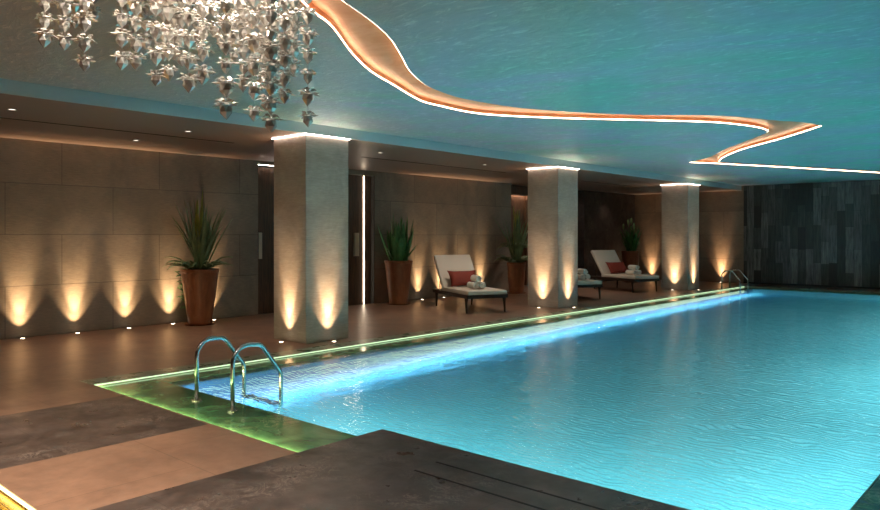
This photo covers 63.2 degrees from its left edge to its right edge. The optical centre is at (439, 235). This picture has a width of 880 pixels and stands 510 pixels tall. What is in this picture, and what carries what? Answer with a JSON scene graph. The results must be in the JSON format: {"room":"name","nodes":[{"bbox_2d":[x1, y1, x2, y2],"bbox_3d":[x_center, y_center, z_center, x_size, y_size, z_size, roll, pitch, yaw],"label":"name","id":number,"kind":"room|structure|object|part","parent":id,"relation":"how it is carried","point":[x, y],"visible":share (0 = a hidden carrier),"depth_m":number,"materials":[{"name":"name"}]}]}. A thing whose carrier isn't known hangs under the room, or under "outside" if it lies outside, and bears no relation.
{"room":"spa","nodes":[
{"label":"spa","id":0,"kind":"room"},
{"bbox_2d":[0,137,510,339],"bbox_3d":[-4.615,0.047,12.393,0.300,2.906,19.270,0,0,42],"label":"wall","id":1,"kind":"structure","parent":0,"point":[87,232],"depth_m":11.85,"materials":[{"name":"grey stone"}]},
{"bbox_2d":[258,164,273,314],"bbox_3d":[-3.215,0.080,13.952,0.298,2.840,0.980,0,0,42],"label":"door","id":2,"kind":"structure","parent":1,"relation":"in","point":[265,173],"depth_m":13.74,"materials":[{"name":"brown wood"}]},
{"bbox_3d":[-3.430,0.200,13.618,0.045,0.500,0.075,0,0,42],"label":"handle","id":3,"kind":"part","parent":2,"relation":"part of","materials":[{"name":"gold metal"}]},
{"bbox_2d":[348,174,373,305],"bbox_3d":[-2.009,0.080,15.295,0.298,2.840,1.370,0,0,42],"label":"door","id":4,"kind":"structure","parent":1,"relation":"in","point":[355,182],"depth_m":15.55,"materials":[{"name":"brown wood"}]},
{"bbox_3d":[-1.808,0.200,15.423,0.045,0.500,0.130,0,0,42],"label":"handle","id":5,"kind":"part","parent":4,"relation":"part of","materials":[{"name":"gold metal"}]},
{"bbox_2d":[363,176,363,302],"bbox_3d":[-1.662,0.095,15.605,0.016,2.770,0.016,0,0,42],"label":"light strip","id":6,"kind":"object","parent":4,"relation":"attached to","point":[363,176],"visible":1,"depth_m":15.60,"materials":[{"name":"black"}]},
{"bbox_2d":[0,93,739,194],"bbox_3d":[-1.717,-1.603,14.649,6.195,0.394,26.500,0,0,42],"label":"ceiling","id":7,"kind":"structure","parent":0,"point":[248,142],"depth_m":10.72,"materials":[{"name":"brown paint"}]},
{"bbox_2d":[0,117,231,142],"bbox_3d":[-5.482,-1.405,8.285,0.050,0.005,7.000,0,0,42],"label":"air slot","id":8,"kind":"object","parent":7,"relation":"attached to","point":[0,117],"visible":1,"depth_m":9.48,"materials":[{"name":"black"}]},
{"bbox_2d":[364,157,505,172],"bbox_3d":[0.032,-1.405,14.422,0.050,0.005,4.300,0,0,42],"label":"air slot","id":9,"kind":"object","parent":7,"relation":"attached to","point":[364,157],"visible":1,"depth_m":14.17,"materials":[{"name":"black"}]},
{"bbox_2d":[0,0,879,185],"bbox_3d":[4.749,-1.550,8.840,11.150,0.001,26.500,0,0,42],"label":"ceiling","id":10,"kind":"structure","parent":0,"point":[817,62],"depth_m":6.93,"materials":[{"name":"paint"}]},
{"bbox_2d":[32,0,318,132],"bbox_3d":[-1.414,-1.038,3.906,1.490,1.022,1.320,0,0,-12],"label":"chandelier","id":11,"kind":"object","parent":10,"relation":"hanging from","point":[266,10],"visible":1,"depth_m":3.84,"materials":[{"name":"silver metal"}]},
{"bbox_2d":[0,78,741,189],"bbox_3d":[0.595,-1.478,12.573,0.020,0.144,26.500,0,0,42],"label":"ceiling beam","id":12,"kind":"structure","parent":10,"relation":"attached to","point":[12,87],"depth_m":9.62,"materials":[{"name":"grey"}]},
{"bbox_2d":[300,0,879,172],"bbox_3d":[4.961,-1.580,12.251,3.502,0.060,19.722,0,0,42],"label":"ceiling light recess","id":13,"kind":"object","parent":10,"relation":"attached to","point":[370,45],"visible":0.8,"depth_m":8.29,"materials":[{"name":"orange paint"}]},
{"bbox_2d":[0,280,879,509],"bbox_3d":[2.438,1.625,10.917,17.365,0.250,26.500,0,0,42],"label":"floor","id":14,"kind":"structure","parent":0,"point":[67,443],"depth_m":4.98,"materials":[{"name":"brown tile"}]},
{"bbox_2d":[0,484,34,509],"bbox_3d":[-3.868,1.750,3.633,2.290,0.500,2.635,0,0,42],"label":"light strip","id":15,"kind":"object","parent":14,"relation":"in","point":[6,503],"visible":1,"depth_m":4.09,"materials":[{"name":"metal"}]},
{"bbox_2d":[163,189,232,325],"bbox_3d":[-4.025,0.356,12.030,1.015,2.288,1.110,0,0,30],"label":"potted plant","id":16,"kind":"object","parent":14,"relation":"on","point":[199,280],"visible":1,"depth_m":11.92,"materials":[{"name":"green plant"}]},
{"bbox_3d":[-4.060,1.028,12.090,0.630,0.915,0.630,0,0,42],"label":"pot","id":17,"kind":"part","parent":16,"relation":"part of","materials":[{"name":"ceramic"}]},
{"bbox_2d":[272,133,350,343],"bbox_3d":[-1.874,0.048,10.401,0.794,2.905,0.814,0,0,42],"label":"pillar","id":18,"kind":"structure","parent":14,"relation":"on","point":[311,170],"depth_m":10.13,"materials":[{"name":"grey stone"}]},
{"bbox_2d":[377,213,417,304],"bbox_3d":[-0.968,0.499,15.583,0.790,2.002,0.742,0,0,-27],"label":"potted plant","id":19,"kind":"object","parent":14,"relation":"on","point":[398,268],"visible":1,"depth_m":15.45,"materials":[{"name":"green plant"}]},
{"bbox_3d":[-0.907,1.018,15.629,0.620,0.935,0.620,0,0,42],"label":"pot","id":20,"kind":"part","parent":19,"relation":"part of","materials":[{"name":"ceramic"}]},
{"bbox_2d":[433,255,507,313],"bbox_3d":[0.582,0.961,14.605,0.885,1.081,1.817,0,0,-22],"label":"sun lounger","id":21,"kind":"object","parent":14,"relation":"on","point":[444,263],"visible":0.85,"depth_m":14.88,"materials":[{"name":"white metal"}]},
{"bbox_3d":[0.347,0.768,15.186,0.840,0.840,0.085,0,-38,-22],"label":"mattress","id":22,"kind":"part","parent":21,"relation":"part of","materials":[{"name":"beige fabric"}]},
{"bbox_2d":[447,270,475,286],"bbox_3d":[0.491,0.895,14.883,0.660,0.324,0.245,0,0,-22],"label":"cushion","id":23,"kind":"object","parent":21,"relation":"on","point":[457,278],"visible":0.74,"depth_m":14.80,"materials":[{"name":"red fabric"}]},
{"bbox_3d":[0.507,1.355,13.713,0.075,0.294,0.075,0,0,-22],"label":"leg","id":24,"kind":"part","parent":21,"relation":"part of","materials":[{"name":"brown metal"}]},
{"bbox_3d":[0.586,1.180,14.597,0.880,0.070,1.780,0,0,-22],"label":"frame","id":25,"kind":"part","parent":21,"relation":"part of","materials":[{"name":"brown metal"}]},
{"bbox_2d":[467,282,478,288],"bbox_3d":[0.653,0.994,14.204,0.139,0.129,0.340,0,0,-19],"label":"rolled towel","id":26,"kind":"object","parent":21,"relation":"on","point":[473,285],"visible":1,"depth_m":14.09,"materials":[{"name":"beige fabric"}]},
{"bbox_2d":[470,275,481,281],"bbox_3d":[0.718,0.861,14.231,0.133,0.141,0.340,0,0,-16],"label":"rolled towel","id":27,"kind":"object","parent":26,"relation":"on","point":[475,278],"visible":1,"depth_m":14.09,"materials":[{"name":"beige fabric"}]},
{"bbox_3d":[0.670,1.107,14.389,0.840,0.085,1.350,0,0,-22],"label":"seat mattress","id":28,"kind":"part","parent":21,"relation":"part of","materials":[{"name":"beige fabric"}]},
{"bbox_2d":[476,281,485,288],"bbox_3d":[0.802,0.989,14.264,0.135,0.134,0.340,0,0,-13],"label":"rolled towel","id":29,"kind":"object","parent":21,"relation":"on","point":[482,285],"visible":0.75,"depth_m":14.11,"materials":[{"name":"beige fabric"}]},
{"bbox_3d":[1.258,1.355,14.017,0.075,0.294,0.075,0,0,-22],"label":"leg","id":30,"kind":"part","parent":21,"relation":"part of","materials":[{"name":"brown metal"}]},
{"bbox_2d":[80,285,879,385],"bbox_3d":[5.455,1.625,11.863,7.640,0.250,18.960,0,0,42],"label":"pool coping","id":31,"kind":"object","parent":14,"relation":"on","point":[95,381],"visible":0.26,"depth_m":10.11,"materials":[{"name":"stone"}]},
{"bbox_2d":[92,385,296,452],"bbox_3d":[-2.242,1.504,6.048,3.360,0.007,0.022,0,0,42],"label":"trim","id":32,"kind":"structure","parent":31,"relation":"attached to","point":[92,385],"depth_m":5.76,"materials":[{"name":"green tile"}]},
{"bbox_2d":[96,287,738,385],"bbox_3d":[2.722,1.508,14.083,0.006,0.011,18.610,0,0,42],"label":"led strip","id":33,"kind":"object","parent":31,"relation":"attached to","point":[737,287],"visible":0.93,"depth_m":9.78,"materials":[{"name":"green"}]},
{"bbox_2d":[721,269,748,290],"bbox_3d":[8.197,1.831,19.857,0.605,1.739,0.690,0,0,42],"label":"pool ladder","id":34,"kind":"object","parent":31,"relation":"attached to","point":[730,271],"visible":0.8,"depth_m":19.79,"materials":[{"name":"silver metal"}]},
{"bbox_3d":[7.992,1.831,19.639,0.537,1.739,0.038,0,0,42],"label":"handrail","id":35,"kind":"part","parent":34,"relation":"part of","materials":[{"name":"silver metal"}]},
{"bbox_3d":[8.393,1.831,20.085,0.537,1.739,0.038,0,0,42],"label":"handrail","id":36,"kind":"part","parent":34,"relation":"part of","materials":[{"name":"silver metal"}]},
{"bbox_2d":[414,470,545,509],"bbox_3d":[0.458,1.504,4.004,1.670,0.012,0.016,0,0,42],"label":"drain slot","id":37,"kind":"object","parent":14,"relation":"in","point":[414,470],"visible":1,"depth_m":4.20,"materials":[{"name":"black metal"}]},
{"bbox_2d":[494,207,527,293],"bbox_3d":[2.001,0.369,18.509,1.063,2.261,1.158,0,0,-30],"label":"potted plant","id":38,"kind":"object","parent":14,"relation":"on","point":[516,266],"visible":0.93,"depth_m":18.39,"materials":[{"name":"green plant"}]},
{"bbox_3d":[1.981,1.093,18.546,0.500,0.785,0.500,0,0,42],"label":"pot","id":39,"kind":"part","parent":38,"relation":"part of","materials":[{"name":"ceramic"}]},
{"bbox_2d":[436,462,604,509],"bbox_3d":[0.598,1.504,4.167,1.680,0.012,0.016,0,0,42],"label":"drain slot","id":40,"kind":"object","parent":14,"relation":"in","point":[436,462],"visible":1,"depth_m":4.26,"materials":[{"name":"black metal"}]},
{"bbox_2d":[528,166,578,308],"bbox_3d":[2.390,0.048,15.147,0.794,2.905,0.814,0,0,42],"label":"pillar","id":41,"kind":"structure","parent":14,"relation":"on","point":[552,191],"depth_m":14.86,"materials":[{"name":"grey stone"}]},
{"bbox_2d":[578,279,602,298],"bbox_3d":[3.095,0.961,17.440,0.885,1.081,1.817,0,0,-20],"label":"sun lounger","id":42,"kind":"object","parent":14,"relation":"on","point":[586,283],"visible":0.24,"depth_m":16.66,"materials":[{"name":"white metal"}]},
{"bbox_2d":[578,274,584,279],"bbox_3d":[3.328,0.994,17.048,0.137,0.127,0.340,0,0,-17],"label":"rolled towel","id":43,"kind":"object","parent":42,"relation":"on","point":[580,277],"visible":0.6,"depth_m":16.89,"materials":[{"name":"beige fabric"}]},
{"bbox_3d":[3.175,1.107,17.221,0.840,0.085,1.350,0,0,-20],"label":"seat mattress","id":44,"kind":"part","parent":42,"relation":"part of","materials":[{"name":"beige fabric"}]},
{"bbox_3d":[3.098,1.180,17.432,0.880,0.070,1.780,0,0,-20],"label":"frame","id":45,"kind":"part","parent":42,"relation":"part of","materials":[{"name":"brown metal"}]},
{"bbox_3d":[3.476,0.982,17.102,0.127,0.138,0.340,-27,5,-10],"label":"rolled towel","id":46,"kind":"object","parent":42,"relation":"on","visible":0},
{"bbox_2d":[578,268,587,273],"bbox_3d":[3.404,0.862,17.075,0.142,0.132,0.340,0,0,-14],"label":"rolled towel","id":47,"kind":"object","parent":46,"relation":"on","point":[580,271],"visible":0.98,"depth_m":16.93,"materials":[{"name":"beige fabric"}]},
{"bbox_2d":[590,250,659,292],"bbox_3d":[5.030,0.961,19.573,0.885,1.081,1.817,0,0,-27],"label":"sun lounger","id":48,"kind":"object","parent":14,"relation":"on","point":[600,257],"visible":0.94,"depth_m":19.80,"materials":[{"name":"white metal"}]},
{"bbox_3d":[4.745,0.768,20.131,0.840,0.840,0.085,0,-38,-27],"label":"mattress","id":49,"kind":"part","parent":48,"relation":"part of","materials":[{"name":"beige fabric"}]},
{"bbox_2d":[606,262,626,273],"bbox_3d":[4.915,0.895,19.842,0.660,0.324,0.245,0,0,-27],"label":"cushion","id":50,"kind":"object","parent":48,"relation":"on","point":[614,267],"visible":0.99,"depth_m":19.76,"materials":[{"name":"red fabric"}]},
{"bbox_3d":[5.034,1.180,19.566,0.880,0.070,1.780,0,0,-27],"label":"frame","id":51,"kind":"part","parent":48,"relation":"part of","materials":[{"name":"brown metal"}]},
{"bbox_3d":[5.136,1.107,19.365,0.840,0.085,1.350,0,0,-27],"label":"seat mattress","id":52,"kind":"part","parent":48,"relation":"part of","materials":[{"name":"beige fabric"}]},
{"bbox_2d":[626,270,636,274],"bbox_3d":[5.136,0.994,19.179,0.137,0.127,0.340,0,0,-24],"label":"rolled towel","id":53,"kind":"object","parent":48,"relation":"on","point":[630,272],"visible":1,"depth_m":19.09,"materials":[{"name":"beige fabric"}]},
{"bbox_2d":[628,265,639,269],"bbox_3d":[5.207,0.862,19.216,0.141,0.130,0.340,0,0,-21],"label":"rolled towel","id":54,"kind":"object","parent":53,"relation":"on","point":[632,267],"visible":1,"depth_m":19.12,"materials":[{"name":"beige fabric"}]},
{"bbox_2d":[619,218,641,282],"bbox_3d":[6.106,0.470,22.899,0.660,2.060,1.005,0,0,22],"label":"potted plant","id":55,"kind":"object","parent":14,"relation":"on","point":[630,256],"visible":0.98,"depth_m":22.77,"materials":[{"name":"green plant"}]},
{"bbox_3d":[6.115,0.993,22.938,0.580,0.985,0.580,0,0,42],"label":"pot","id":56,"kind":"part","parent":55,"relation":"part of","materials":[{"name":"ceramic"}]},
{"bbox_2d":[662,183,698,289],"bbox_3d":[6.707,0.048,19.953,0.794,2.905,0.814,0,0,42],"label":"pillar","id":57,"kind":"structure","parent":14,"relation":"on","point":[680,202],"depth_m":19.67,"materials":[{"name":"grey stone"}]},
{"bbox_3d":[5.322,2.323,11.894,6.060,1.594,17.590,0,0,42],"label":"basin","id":58,"kind":"object","parent":14,"relation":"in","visible":0},
{"bbox_2d":[99,287,879,509],"bbox_3d":[5.338,1.622,11.732,7.040,0.200,18.610,0,0,42],"label":"pool edge","id":59,"kind":"object","parent":58,"relation":"attached to","point":[289,433],"visible":0.47,"depth_m":6.47,"materials":[{"name":"green stone"}]},
{"bbox_2d":[191,336,282,412],"bbox_3d":[-1.840,1.833,6.556,0.690,1.779,0.605,0,0,42],"label":"pool ladder","id":60,"kind":"object","parent":59,"relation":"attached to","point":[251,344],"visible":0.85,"depth_m":6.52,"materials":[{"name":"silver metal"}]},
{"bbox_3d":[-2.068,1.833,6.751,0.038,1.779,0.537,0,0,42],"label":"handrail","id":61,"kind":"part","parent":60,"relation":"part of","materials":[{"name":"silver metal"}]},
{"bbox_3d":[-1.621,1.833,6.350,0.038,1.779,0.537,0,0,42],"label":"handrail","id":62,"kind":"part","parent":60,"relation":"part of","materials":[{"name":"silver metal"}]},
{"bbox_2d":[170,289,879,509],"bbox_3d":[5.322,1.524,11.894,6.060,0.001,17.590,0,0,42],"label":"pool water","id":63,"kind":"object","parent":58,"relation":"in","point":[751,399],"visible":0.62,"depth_m":6.84,"materials":[{"name":"blue liquid"}]},
{"bbox_2d":[511,195,527,284],"bbox_3d":[2.415,0.047,21.355,0.170,2.906,2.000,0,0,42],"label":"wall panel","id":64,"kind":"object","parent":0,"point":[520,203],"visible":0.07,"depth_m":21.46,"materials":[{"name":"brown wood"}]},
{"bbox_2d":[578,190,634,281],"bbox_3d":[5.520,0.047,23.674,0.300,2.906,3.400,0,0,42],"label":"wall","id":65,"kind":"structure","parent":0,"point":[601,215],"depth_m":23.07,"materials":[{"name":"wood"}]},
{"bbox_2d":[635,186,743,282],"bbox_3d":[8.131,-0.025,23.816,3.995,3.050,0.300,0,0,42],"label":"stone wall","id":66,"kind":"structure","parent":0,"point":[721,213],"depth_m":23.09,"materials":[{"name":"stone"}]},
{"bbox_2d":[744,180,879,286],"bbox_3d":[13.721,-0.025,18.767,11.070,3.050,0.340,0,0,42],"label":"wall","id":67,"kind":"structure","parent":0,"point":[816,233],"depth_m":20.99,"materials":[{"name":"grey stone"}]},
{"bbox_2d":[743,282,879,288],"bbox_3d":[13.597,1.475,18.629,11.070,0.050,0.030,0,0,42],"label":"baseboard","id":68,"kind":"structure","parent":67,"relation":"attached to","point":[743,282],"depth_m":20.94,"materials":[{"name":"black"}]},
{"bbox_3d":[2.081,0.047,21.904,2.450,2.906,4.430,0,0,42],"label":"wall","id":69,"kind":"structure","parent":0,"visible":0},
{"bbox_2d":[511,185,527,195],"bbox_3d":[2.874,-1.280,21.192,0.320,0.251,3.830,0,0,42],"label":"trim","id":70,"kind":"structure","parent":69,"relation":"attached to","point":[515,189],"depth_m":20.26,"materials":[{"name":"brown wood"}]}
]}

